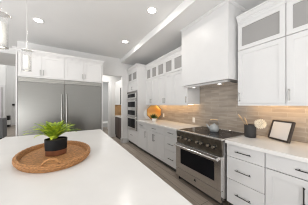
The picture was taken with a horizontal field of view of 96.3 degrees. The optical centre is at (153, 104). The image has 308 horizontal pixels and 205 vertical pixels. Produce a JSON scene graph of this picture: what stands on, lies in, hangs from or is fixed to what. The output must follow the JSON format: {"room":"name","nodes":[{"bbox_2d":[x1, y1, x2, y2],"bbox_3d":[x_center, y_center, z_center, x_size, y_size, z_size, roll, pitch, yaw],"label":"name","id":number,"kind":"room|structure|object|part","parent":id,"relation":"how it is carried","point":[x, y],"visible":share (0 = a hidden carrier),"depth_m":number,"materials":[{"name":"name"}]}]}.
{"room":"kitchen","nodes":[
{"label":"kitchen","id":0,"kind":"room"},
{"bbox_2d":[0,64,5,117],"bbox_3d":[-10.721,-1.120,6.109,5.920,5.000,0.120,0,0,-31],"label":"wall","id":1,"kind":"structure","parent":0,"point":[2,67],"depth_m":7.52,"materials":[{"name":"paint"}]},
{"bbox_2d":[0,85,5,117],"bbox_3d":[-9.379,0.150,6.787,2.920,2.460,0.100,0,0,-31],"label":"door","id":2,"kind":"structure","parent":1,"relation":"in","point":[1,86],"depth_m":7.51,"materials":[{"name":"white paint"}]},
{"bbox_2d":[0,48,15,65],"bbox_3d":[-7.695,-2.560,2.899,7.800,2.120,1.700,0,0,-31],"label":"wall","id":3,"kind":"structure","parent":0,"point":[7,56],"depth_m":4.36,"materials":[{"name":"paint"}]},
{"bbox_2d":[6,65,107,126],"bbox_3d":[-6.851,-1.120,7.123,13.600,5.000,6.930,0,0,-31],"label":"wall","id":4,"kind":"structure","parent":0,"point":[10,70],"depth_m":9.31,"materials":[{"name":"paint"}]},
{"bbox_2d":[17,41,132,141],"bbox_3d":[-2.008,-0.145,4.580,3.680,3.050,0.120,0,0,-31],"label":"wall","id":5,"kind":"structure","parent":0,"point":[112,66],"depth_m":4.85,"materials":[{"name":"paint"}]},
{"bbox_2d":[121,138,127,142],"bbox_3d":[-1.107,1.300,5.115,0.225,0.160,0.152,0,0,-31],"label":"baseboard","id":6,"kind":"structure","parent":5,"relation":"attached to","point":[123,140],"depth_m":5.04,"materials":[{"name":"white paint"}]},
{"bbox_2d":[0,0,183,58],"bbox_3d":[-3.604,-1.730,-1.234,10.550,0.120,9.600,0,0,-31],"label":"ceiling","id":7,"kind":"structure","parent":0,"point":[98,27],"depth_m":2.79,"materials":[{"name":"paint"}]},
{"bbox_2d":[0,1,11,48],"bbox_3d":[-1.129,-1.044,1.010,0.120,1.249,0.126,0,0,-31],"label":"pendant lamp","id":8,"kind":"object","parent":7,"relation":"hanging from","point":[4,14],"visible":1,"depth_m":1.01,"materials":[{"name":"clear glass"}]},
{"bbox_2d":[21,0,32,70],"bbox_3d":[-1.565,-1.044,1.697,0.120,1.249,0.126,0,0,-31],"label":"pendant lamp","id":9,"kind":"object","parent":7,"relation":"hanging from","point":[26,59],"visible":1,"depth_m":1.69,"materials":[{"name":"clear glass"}]},
{"bbox_3d":[-1.567,-1.200,1.700,0.006,0.900,0.006,0,0,-31],"label":"rod","id":10,"kind":"part","parent":9,"relation":"part of","materials":[{"name":"silver metal"}]},
{"bbox_2d":[32,17,43,22],"bbox_3d":[-2.275,-1.665,2.716,0.184,0.010,0.184,0,0,-31],"label":"recessed light","id":11,"kind":"object","parent":7,"relation":"in","point":[36,19],"visible":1,"depth_m":2.71,"materials":[{"name":"white plastic"}]},
{"bbox_2d":[147,6,156,13],"bbox_3d":[-0.037,-1.665,2.428,0.184,0.010,0.184,0,0,-31],"label":"recessed light","id":12,"kind":"object","parent":7,"relation":"in","point":[151,10],"visible":1,"depth_m":2.43,"materials":[{"name":"white plastic"}]},
{"bbox_2d":[103,75,120,136],"bbox_3d":[-2.335,0.005,5.125,3.680,2.750,1.150,0,0,-31],"label":"wall","id":13,"kind":"structure","parent":0,"point":[114,79],"depth_m":6.00,"materials":[{"name":"paint"}]},
{"bbox_2d":[103,79,111,136],"bbox_3d":[-2.179,0.150,5.802,0.775,2.460,0.150,0,0,-31],"label":"door frame","id":14,"kind":"structure","parent":13,"relation":"in","point":[104,80],"depth_m":5.91,"materials":[{"name":"white paint"}]},
{"bbox_2d":[115,105,120,114],"bbox_3d":[-1.347,0.223,6.235,0.838,0.465,0.015,0,0,-31],"label":"backsplash","id":15,"kind":"structure","parent":13,"relation":"attached to","point":[117,107],"depth_m":6.08,"materials":[{"name":"brown tile"}]},
{"bbox_2d":[6,125,228,204],"bbox_3d":[-3.604,1.430,3.083,15.000,0.100,19.000,0,0,-31],"label":"floor","id":16,"kind":"structure","parent":0,"point":[194,196],"depth_m":2.74,"materials":[{"name":"brown wood"}]},
{"bbox_2d":[0,118,6,138],"bbox_3d":[-6.573,0.950,5.149,1.440,0.860,0.400,0,0,-31],"label":"sideboard","id":17,"kind":"object","parent":16,"relation":"on","point":[3,121],"visible":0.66,"depth_m":5.39,"materials":[{"name":"wood"}]},
{"bbox_2d":[6,115,10,126],"bbox_3d":[-9.132,1.020,8.628,0.200,0.720,0.200,0,0,-31],"label":"bin","id":18,"kind":"object","parent":16,"relation":"on","point":[8,117],"visible":0.67,"depth_m":8.58,"materials":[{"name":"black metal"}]},
{"bbox_2d":[12,46,104,135],"bbox_3d":[-2.472,0.037,3.848,1.970,2.685,0.653,0,0,-31],"label":"refrigerator surround","id":19,"kind":"object","parent":16,"relation":"on","point":[43,64],"visible":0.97,"depth_m":3.55,"materials":[{"name":"white paint"}]},
{"bbox_3d":[-3.277,0.075,3.390,0.028,2.610,0.608,0,0,-31],"label":"panel","id":20,"kind":"part","parent":19,"relation":"part of","materials":[{"name":"white paint"}]},
{"bbox_3d":[-2.930,-0.939,3.267,0.430,0.508,0.020,0,0,-31],"label":"door","id":21,"kind":"part","parent":19,"relation":"part of","materials":[{"name":"white paint"}]},
{"bbox_3d":[-2.547,-0.939,3.498,0.455,0.508,0.020,0,0,-31],"label":"door","id":22,"kind":"part","parent":19,"relation":"part of","materials":[{"name":"white paint"}]},
{"bbox_3d":[-2.471,-1.262,3.848,1.970,0.085,0.652,0,0,-31],"label":"crown","id":23,"kind":"part","parent":19,"relation":"part of","materials":[{"name":"white paint"}]},
{"bbox_3d":[-2.155,-0.939,3.734,0.450,0.508,0.020,0,0,-31],"label":"door","id":24,"kind":"part","parent":19,"relation":"part of","materials":[{"name":"white paint"}]},
{"bbox_3d":[-1.758,-0.939,3.972,0.465,0.508,0.020,0,0,-31],"label":"door","id":25,"kind":"part","parent":19,"relation":"part of","materials":[{"name":"white paint"}]},
{"bbox_3d":[-1.690,0.075,4.345,0.028,2.610,0.608,0,0,-31],"label":"panel","id":26,"kind":"part","parent":19,"relation":"part of","materials":[{"name":"white paint"}]},
{"bbox_2d":[18,77,100,135],"bbox_3d":[-2.464,0.365,3.836,1.820,2.030,0.682,0,0,-31],"label":"refrigerator","id":27,"kind":"object","parent":16,"relation":"on","point":[78,103],"visible":0.66,"depth_m":3.53,"materials":[{"name":"metal"}]},
{"bbox_3d":[-2.732,0.357,3.384,0.887,1.805,0.040,0,0,-31],"label":"door","id":28,"kind":"part","parent":27,"relation":"part of","materials":[{"name":"metal"}]},
{"bbox_3d":[-2.273,0.240,3.595,0.030,1.040,0.072,0,0,-31],"label":"handle","id":29,"kind":"part","parent":27,"relation":"part of","materials":[{"name":"silver metal"}]},
{"bbox_3d":[-1.952,0.357,3.853,0.917,1.805,0.040,0,0,-31],"label":"door","id":30,"kind":"part","parent":27,"relation":"part of","materials":[{"name":"metal"}]},
{"bbox_2d":[0,129,192,204],"bbox_3d":[-0.948,0.923,1.256,1.310,0.914,2.510,0,0,-31],"label":"kitchen island","id":31,"kind":"object","parent":16,"relation":"on","point":[109,175],"visible":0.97,"depth_m":0.86,"materials":[{"name":"white stone"}]},
{"bbox_2d":[12,140,89,172],"bbox_3d":[-0.909,0.416,1.279,0.571,0.098,0.788,0,0,-31],"label":"woven tray","id":32,"kind":"object","parent":31,"relation":"on","point":[32,159],"visible":0.81,"depth_m":1.14,"materials":[{"name":"wicker"}]},
{"bbox_3d":[-0.718,0.398,0.962,0.136,0.061,0.025,0,0,-24],"label":"handle","id":33,"kind":"part","parent":32,"relation":"part of","materials":[{"name":"wicker"}]},
{"bbox_2d":[23,120,79,156],"bbox_3d":[-0.923,0.302,1.289,0.428,0.302,0.418,0,0,-31],"label":"potted fern","id":34,"kind":"object","parent":32,"relation":"on","point":[56,145],"visible":1,"depth_m":1.24,"materials":[{"name":"matte black ceramic"},{"name":"brown wood"},{"name":"green plant leaves"}]},
{"bbox_2d":[44,136,67,150],"bbox_3d":[-0.913,0.358,1.289,0.178,0.093,0.178,0,0,-31],"label":"pot","id":35,"kind":"object","parent":34,"relation":"on","point":[58,143],"depth_m":1.23,"materials":[{"name":"black ceramic"}]},
{"bbox_2d":[45,148,66,156],"bbox_3d":[-0.913,0.429,1.289,0.170,0.048,0.170,0,0,-31],"label":"base","id":36,"kind":"object","parent":34,"relation":"on","point":[58,151],"depth_m":1.22,"materials":[{"name":"brown wood"}]},
{"bbox_2d":[114,80,120,139],"bbox_3d":[-1.108,0.205,5.795,0.883,2.350,1.015,0,0,-31],"label":"bar cabinet","id":37,"kind":"object","parent":16,"relation":"on","point":[117,115],"visible":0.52,"depth_m":5.68,"materials":[{"name":"brown wood"}]},
{"bbox_3d":[-1.560,0.890,5.795,0.018,0.740,0.460,0,0,-31],"label":"door","id":38,"kind":"part","parent":37,"relation":"part of","materials":[{"name":"brown wood"}]},
{"bbox_3d":[-1.313,0.890,5.383,0.018,0.740,0.460,0,0,-31],"label":"door","id":39,"kind":"part","parent":37,"relation":"part of","materials":[{"name":"brown wood"}]},
{"bbox_2d":[127,63,149,147],"bbox_3d":[-0.467,0.040,4.884,0.723,2.680,0.943,0,0,-31],"label":"tall cabinet","id":40,"kind":"object","parent":16,"relation":"on","point":[137,72],"visible":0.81,"depth_m":4.46,"materials":[{"name":"white paint"}]},
{"bbox_2d":[126,115,136,130],"bbox_3d":[-0.569,0.604,4.835,0.591,0.451,0.870,0,0,-31],"label":"wall oven","id":41,"kind":"object","parent":40,"relation":"in","point":[131,120],"visible":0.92,"depth_m":4.64,"materials":[{"name":"metal"}]},
{"bbox_2d":[127,99,136,116],"bbox_3d":[-0.569,0.099,4.835,0.591,0.551,0.870,0,0,-31],"label":"wall oven","id":42,"kind":"object","parent":40,"relation":"in","point":[131,104],"visible":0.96,"depth_m":4.64,"materials":[{"name":"metal"}]},
{"bbox_2d":[127,90,136,99],"bbox_3d":[-0.569,-0.324,4.835,0.591,0.286,0.870,0,0,-31],"label":"microwave","id":43,"kind":"object","parent":40,"relation":"in","point":[132,95],"visible":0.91,"depth_m":4.62,"materials":[{"name":"metal"}]},
{"bbox_3d":[-0.742,1.070,4.746,0.020,0.415,0.839,0,0,-31],"label":"drawer","id":44,"kind":"part","parent":40,"relation":"part of","materials":[{"name":"white paint"}]},
{"bbox_3d":[-0.741,0.030,4.746,0.022,2.500,0.898,0,0,-31],"label":"frame","id":45,"kind":"part","parent":40,"relation":"part of","materials":[{"name":"white paint"}]},
{"bbox_3d":[-0.633,-0.969,4.566,0.020,0.357,0.417,0,0,-31],"label":"glass door","id":46,"kind":"part","parent":40,"relation":"part of","materials":[{"name":"white paint"}]},
{"bbox_3d":[-0.633,-0.640,4.566,0.020,0.285,0.417,0,0,-31],"label":"door","id":47,"kind":"part","parent":40,"relation":"part of","materials":[{"name":"white paint"}]},
{"bbox_3d":[-0.638,-1.260,4.782,0.325,0.080,0.943,0,0,-31],"label":"crown","id":48,"kind":"part","parent":40,"relation":"part of","materials":[{"name":"white paint"}]},
{"bbox_2d":[137,121,147,153],"bbox_3d":[-0.088,0.944,4.252,0.725,0.872,0.618,0,0,-31],"label":"base cabinet","id":49,"kind":"object","parent":16,"relation":"on","point":[141,127],"visible":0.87,"depth_m":4.05,"materials":[{"name":"white paint"}]},
{"bbox_3d":[-0.358,0.591,4.089,0.020,0.153,0.613,0,0,-31],"label":"drawer","id":50,"kind":"part","parent":49,"relation":"part of","materials":[{"name":"white paint"}]},
{"bbox_3d":[-0.358,0.980,4.089,0.020,0.605,0.613,0,0,-31],"label":"door","id":51,"kind":"part","parent":49,"relation":"part of","materials":[{"name":"white paint"}]},
{"bbox_2d":[147,124,165,164],"bbox_3d":[0.290,0.944,3.623,0.725,0.872,0.850,0,0,-31],"label":"base cabinet","id":52,"kind":"object","parent":16,"relation":"on","point":[155,134],"visible":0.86,"depth_m":3.41,"materials":[{"name":"white paint"}]},
{"bbox_3d":[-0.090,0.980,3.642,0.020,0.605,0.420,0,0,-31],"label":"door","id":53,"kind":"part","parent":52,"relation":"part of","materials":[{"name":"white paint"}]},
{"bbox_3d":[0.020,0.591,3.460,0.020,0.153,0.845,0,0,-31],"label":"drawer","id":54,"kind":"part","parent":52,"relation":"part of","materials":[{"name":"white paint"}]},
{"bbox_3d":[0.129,0.980,3.278,0.020,0.605,0.420,0,0,-31],"label":"door","id":55,"kind":"part","parent":52,"relation":"part of","materials":[{"name":"white paint"}]},
{"bbox_2d":[164,128,176,171],"bbox_3d":[0.640,0.944,3.040,0.725,0.872,0.510,0,0,-31],"label":"base cabinet","id":56,"kind":"object","parent":16,"relation":"on","point":[170,136],"visible":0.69,"depth_m":2.90,"materials":[{"name":"white paint"}]},
{"bbox_2d":[136,119,199,130],"bbox_3d":[0.267,0.486,3.668,0.718,0.041,1.983,0,0,-31],"label":"countertop","id":57,"kind":"structure","parent":56,"relation":"on","point":[171,125],"depth_m":3.30,"materials":[{"name":"white stone"}]},
{"bbox_2d":[143,109,149,118],"bbox_3d":[-0.171,0.287,4.393,0.350,0.302,0.058,0,0,-9],"label":"marble board","id":58,"kind":"object","parent":57,"relation":"on","point":[145,112],"visible":0.45,"depth_m":4.37,"materials":[{"name":"white stone"}]},
{"bbox_2d":[147,105,160,119],"bbox_3d":[0.001,0.224,4.309,0.453,0.450,0.079,0,0,-9],"label":"serving board","id":59,"kind":"object","parent":57,"relation":"on","point":[152,109],"visible":0.88,"depth_m":4.30,"materials":[{"name":"brown wood"}]},
{"bbox_2d":[151,114,157,121],"bbox_3d":[0.004,0.338,3.928,0.296,0.254,0.308,0,0,-31],"label":"potted plant","id":60,"kind":"object","parent":57,"relation":"on","point":[154,118],"visible":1,"depth_m":3.89,"materials":[{"name":"green plant"}]},
{"bbox_3d":[0.370,1.127,2.877,0.020,0.312,0.505,0,0,-31],"label":"drawer","id":61,"kind":"part","parent":56,"relation":"part of","materials":[{"name":"white paint"}]},
{"bbox_3d":[0.370,0.594,2.877,0.020,0.158,0.505,0,0,-31],"label":"drawer","id":62,"kind":"part","parent":56,"relation":"part of","materials":[{"name":"white paint"}]},
{"bbox_3d":[0.370,0.822,2.877,0.020,0.288,0.505,0,0,-31],"label":"drawer","id":63,"kind":"part","parent":56,"relation":"part of","materials":[{"name":"white paint"}]},
{"bbox_2d":[174,126,243,204],"bbox_3d":[0.950,0.917,2.385,0.845,0.925,0.908,0,0,-31],"label":"range","id":64,"kind":"object","parent":16,"relation":"on","point":[201,153],"visible":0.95,"depth_m":2.09,"materials":[{"name":"metal"}]},
{"bbox_3d":[0.669,0.920,2.216,0.050,0.450,0.900,0,0,-31],"label":"oven door","id":65,"kind":"part","parent":64,"relation":"part of","materials":[{"name":"metal"}]},
{"bbox_3d":[0.671,1.224,2.217,0.046,0.143,0.900,0,0,-31],"label":"drawer","id":66,"kind":"part","parent":64,"relation":"part of","materials":[{"name":"metal"}]},
{"bbox_3d":[0.677,0.583,2.221,0.050,0.215,0.908,0,0,-31],"label":"control panel","id":67,"kind":"part","parent":64,"relation":"part of","materials":[{"name":"metal"}]},
{"bbox_2d":[176,126,243,140],"bbox_3d":[0.984,0.465,2.405,0.766,0.020,0.908,0,0,-31],"label":"cooktop","id":68,"kind":"object","parent":64,"relation":"in","point":[203,132],"depth_m":2.21,"materials":[{"name":"black metal"}]},
{"bbox_2d":[206,119,218,131],"bbox_3d":[1.029,0.347,2.402,0.160,0.216,0.196,0,0,-31],"label":"kettle","id":69,"kind":"object","parent":64,"relation":"on","point":[213,128],"visible":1,"depth_m":2.34,"materials":[{"name":"silver metal"}]},
{"bbox_2d":[227,144,265,204],"bbox_3d":[1.363,0.944,1.838,0.725,0.872,0.425,0,0,-31],"label":"base cabinet","id":70,"kind":"object","parent":16,"relation":"on","point":[246,168],"visible":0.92,"depth_m":1.65,"materials":[{"name":"white paint"}]},
{"bbox_3d":[1.093,0.594,1.675,0.020,0.158,0.420,0,0,-31],"label":"drawer","id":71,"kind":"part","parent":70,"relation":"part of","materials":[{"name":"white paint"}]},
{"bbox_3d":[1.093,0.822,1.675,0.020,0.288,0.420,0,0,-31],"label":"drawer","id":72,"kind":"part","parent":70,"relation":"part of","materials":[{"name":"white paint"}]},
{"bbox_3d":[1.093,1.127,1.675,0.020,0.312,0.420,0,0,-31],"label":"drawer","id":73,"kind":"part","parent":70,"relation":"part of","materials":[{"name":"white paint"}]},
{"bbox_2d":[266,153,307,204],"bbox_3d":[1.644,0.944,1.371,0.725,0.872,0.655,0,0,-31],"label":"base cabinet","id":74,"kind":"object","parent":16,"relation":"on","point":[286,179],"visible":0.91,"depth_m":1.34,"materials":[{"name":"white paint"}]},
{"bbox_2d":[225,135,307,162],"bbox_3d":[1.535,0.486,1.559,0.718,0.041,1.090,0,0,-31],"label":"countertop","id":75,"kind":"structure","parent":74,"relation":"on","point":[294,150],"depth_m":1.55,"materials":[{"name":"white stone"}]},
{"bbox_2d":[244,124,255,137],"bbox_3d":[1.400,0.377,2.009,0.150,0.177,0.150,0,0,-31],"label":"utensil crock","id":76,"kind":"object","parent":75,"relation":"on","point":[250,129],"visible":0.85,"depth_m":1.95,"materials":[{"name":"black ceramic"}]},
{"bbox_2d":[254,119,266,128],"bbox_3d":[1.445,0.312,1.933,0.147,0.251,0.222,0,0,-31],"label":"flower","id":77,"kind":"object","parent":76,"relation":"in","point":[259,123],"visible":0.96,"depth_m":1.87,"materials":[{"name":"beige plant"}]},
{"bbox_2d":[268,120,295,142],"bbox_3d":[1.655,0.335,1.804,0.103,0.259,0.283,0,0,-3],"label":"picture frame","id":78,"kind":"object","parent":75,"relation":"on","point":[279,130],"visible":1,"depth_m":1.77,"materials":[{"name":"wood"}]},
{"bbox_3d":[1.374,0.591,1.208,0.020,0.153,0.650,0,0,-31],"label":"drawer","id":79,"kind":"part","parent":74,"relation":"part of","materials":[{"name":"white paint"}]},
{"bbox_3d":[1.331,0.820,1.224,0.037,0.180,0.010,0,0,-31],"label":"handle","id":80,"kind":"part","parent":74,"relation":"part of","materials":[{"name":"black metal"}]},
{"bbox_2d":[121,0,266,64],"bbox_3d":[1.528,-1.655,1.514,1.080,0.270,9.020,0,0,-31],"label":"ceiling","id":81,"kind":"structure","parent":0,"point":[166,37],"depth_m":2.89,"materials":[{"name":"paint"}]},
{"bbox_3d":[1.597,-0.145,2.302,0.150,3.050,10.300,0,0,-31],"label":"wall","id":82,"kind":"structure","parent":0,"visible":0},
{"bbox_2d":[146,63,156,104],"bbox_3d":[0.060,-0.596,4.306,0.415,1.208,0.678,0,0,-31],"label":"upper cabinet","id":83,"kind":"object","parent":82,"relation":"attached to","point":[151,72],"visible":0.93,"depth_m":4.20,"materials":[{"name":"white paint"}]},
{"bbox_3d":[-0.165,-0.977,4.369,0.020,0.372,0.333,0,0,-31],"label":"glass door","id":84,"kind":"part","parent":83,"relation":"part of","materials":[{"name":"white paint"}]},
{"bbox_3d":[-0.165,-0.403,4.369,0.020,0.760,0.333,0,0,-31],"label":"door","id":85,"kind":"part","parent":83,"relation":"part of","materials":[{"name":"white paint"}]},
{"bbox_3d":[0.010,-0.977,4.078,0.020,0.372,0.335,0,0,-31],"label":"glass door","id":86,"kind":"part","parent":83,"relation":"part of","materials":[{"name":"white paint"}]},
{"bbox_3d":[0.011,-0.977,4.079,0.004,0.268,0.231,0,0,-31],"label":"glass pane","id":87,"kind":"part","parent":83,"relation":"part of","materials":[{"name":"grey glass"}]},
{"bbox_3d":[0.010,-0.403,4.078,0.020,0.760,0.335,0,0,-31],"label":"door","id":88,"kind":"part","parent":83,"relation":"part of","materials":[{"name":"white paint"}]},
{"bbox_2d":[157,55,172,104],"bbox_3d":[0.418,-0.596,3.711,0.415,1.208,0.710,0,0,-31],"label":"upper cabinet","id":89,"kind":"object","parent":82,"relation":"attached to","point":[164,67],"visible":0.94,"depth_m":3.58,"materials":[{"name":"white paint"}]},
{"bbox_3d":[0.189,-0.977,3.780,0.020,0.372,0.350,0,0,-31],"label":"glass door","id":90,"kind":"part","parent":89,"relation":"part of","materials":[{"name":"white paint"}]},
{"bbox_3d":[0.191,-0.977,3.781,0.004,0.268,0.246,0,0,-31],"label":"glass pane","id":91,"kind":"part","parent":89,"relation":"part of","materials":[{"name":"grey glass"}]},
{"bbox_3d":[0.189,-0.403,3.780,0.020,0.760,0.350,0,0,-31],"label":"door","id":92,"kind":"part","parent":89,"relation":"part of","materials":[{"name":"white paint"}]},
{"bbox_2d":[145,46,181,67],"bbox_3d":[0.222,-1.240,3.681,0.065,0.080,1.830,0,0,-31],"label":"crown molding","id":93,"kind":"structure","parent":89,"relation":"on","point":[179,49],"depth_m":3.54,"materials":[{"name":"white paint"}]},
{"bbox_3d":[0.372,-0.977,3.476,0.020,0.372,0.350,0,0,-31],"label":"glass door","id":94,"kind":"part","parent":89,"relation":"part of","materials":[{"name":"white paint"}]},
{"bbox_3d":[0.373,-0.977,3.477,0.004,0.268,0.246,0,0,-31],"label":"glass pane","id":95,"kind":"part","parent":89,"relation":"part of","materials":[{"name":"grey glass"}]},
{"bbox_3d":[0.372,-0.403,3.476,0.020,0.760,0.350,0,0,-31],"label":"door","id":96,"kind":"part","parent":89,"relation":"part of","materials":[{"name":"white paint"}]},
{"bbox_2d":[173,51,199,104],"bbox_3d":[0.726,-0.596,3.199,0.415,1.208,0.485,0,0,-31],"label":"upper cabinet","id":97,"kind":"object","parent":82,"relation":"attached to","point":[181,95],"visible":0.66,"depth_m":3.10,"materials":[{"name":"white paint"}]},
{"bbox_3d":[0.588,-0.977,3.116,0.020,0.372,0.480,0,0,-31],"label":"glass door","id":98,"kind":"part","parent":97,"relation":"part of","materials":[{"name":"white paint"}]},
{"bbox_3d":[0.590,-0.977,3.117,0.004,0.268,0.376,0,0,-31],"label":"glass pane","id":99,"kind":"part","parent":97,"relation":"part of","materials":[{"name":"grey glass"}]},
{"bbox_3d":[0.588,-0.403,3.116,0.020,0.760,0.480,0,0,-31],"label":"door","id":100,"kind":"part","parent":97,"relation":"part of","materials":[{"name":"white paint"}]},
{"bbox_2d":[180,0,247,89],"bbox_3d":[1.039,-0.926,2.530,0.572,1.188,1.019,0,0,-31],"label":"range hood","id":101,"kind":"object","parent":82,"relation":"attached to","point":[210,42],"visible":0.96,"depth_m":2.21,"materials":[{"name":"white paint"}]},
{"bbox_3d":[1.039,-1.500,2.530,0.572,0.039,1.019,0,0,-31],"label":"crown","id":102,"kind":"part","parent":101,"relation":"part of","materials":[{"name":"white paint"}]},
{"bbox_2d":[157,85,307,142],"bbox_3d":[1.167,0.023,2.860,0.012,0.886,4.300,0,0,-31],"label":"backsplash","id":103,"kind":"structure","parent":82,"relation":"attached to","point":[220,103],"depth_m":2.49,"materials":[{"name":"tile"}]},
{"bbox_2d":[238,0,285,105],"bbox_3d":[1.513,-0.596,1.890,0.415,1.208,0.530,0,0,-31],"label":"upper cabinet","id":104,"kind":"object","parent":82,"relation":"attached to","point":[262,36],"visible":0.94,"depth_m":1.77,"materials":[{"name":"white paint"}]},
{"bbox_2d":[236,0,283,22],"bbox_3d":[1.494,-1.240,1.566,0.065,0.080,1.065,0,0,-31],"label":"crown molding","id":105,"kind":"structure","parent":104,"relation":"on","point":[267,4],"depth_m":1.79,"materials":[{"name":"white paint"}]},
{"bbox_3d":[1.377,-0.977,1.808,0.004,0.268,0.421,0,0,-31],"label":"glass pane","id":106,"kind":"part","parent":104,"relation":"part of","materials":[{"name":"grey glass"}]},
{"bbox_3d":[1.376,-1.183,1.808,0.022,0.035,0.530,0,0,-31],"label":"rail","id":107,"kind":"part","parent":104,"relation":"part of","materials":[{"name":"white paint"}]},
{"bbox_3d":[1.378,-0.006,1.809,0.018,0.028,0.530,0,0,-31],"label":"light rail","id":108,"kind":"part","parent":104,"relation":"part of","materials":[{"name":"white paint"}]},
{"bbox_3d":[1.375,-0.977,1.807,0.020,0.372,0.525,0,0,-31],"label":"glass door","id":109,"kind":"part","parent":104,"relation":"part of","materials":[{"name":"white paint"}]},
{"bbox_3d":[1.375,-0.403,1.807,0.020,0.760,0.525,0,0,-31],"label":"door","id":110,"kind":"part","parent":104,"relation":"part of","materials":[{"name":"white paint"}]},
{"bbox_2d":[286,0,307,105],"bbox_3d":[1.788,-0.596,1.432,0.415,1.208,0.532,0,0,-31],"label":"upper cabinet","id":111,"kind":"object","parent":82,"relation":"attached to","point":[296,10],"visible":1,"depth_m":1.50,"materials":[{"name":"white paint"}]},
{"bbox_3d":[1.653,-0.006,1.351,0.018,0.028,0.532,0,0,-31],"label":"light rail","id":112,"kind":"part","parent":111,"relation":"part of","materials":[{"name":"white paint"}]},
{"bbox_3d":[1.651,-0.977,1.350,0.020,0.372,0.527,0,0,-31],"label":"glass door","id":113,"kind":"part","parent":111,"relation":"part of","materials":[{"name":"white paint"}]},
{"bbox_3d":[1.651,-0.403,1.350,0.020,0.760,0.527,0,0,-31],"label":"door","id":114,"kind":"part","parent":111,"relation":"part of","materials":[{"name":"white paint"}]},
{"bbox_3d":[1.652,-0.977,1.351,0.004,0.268,0.423,0,0,-31],"label":"glass pane","id":115,"kind":"part","parent":111,"relation":"part of","materials":[{"name":"grey glass"}]}
]}

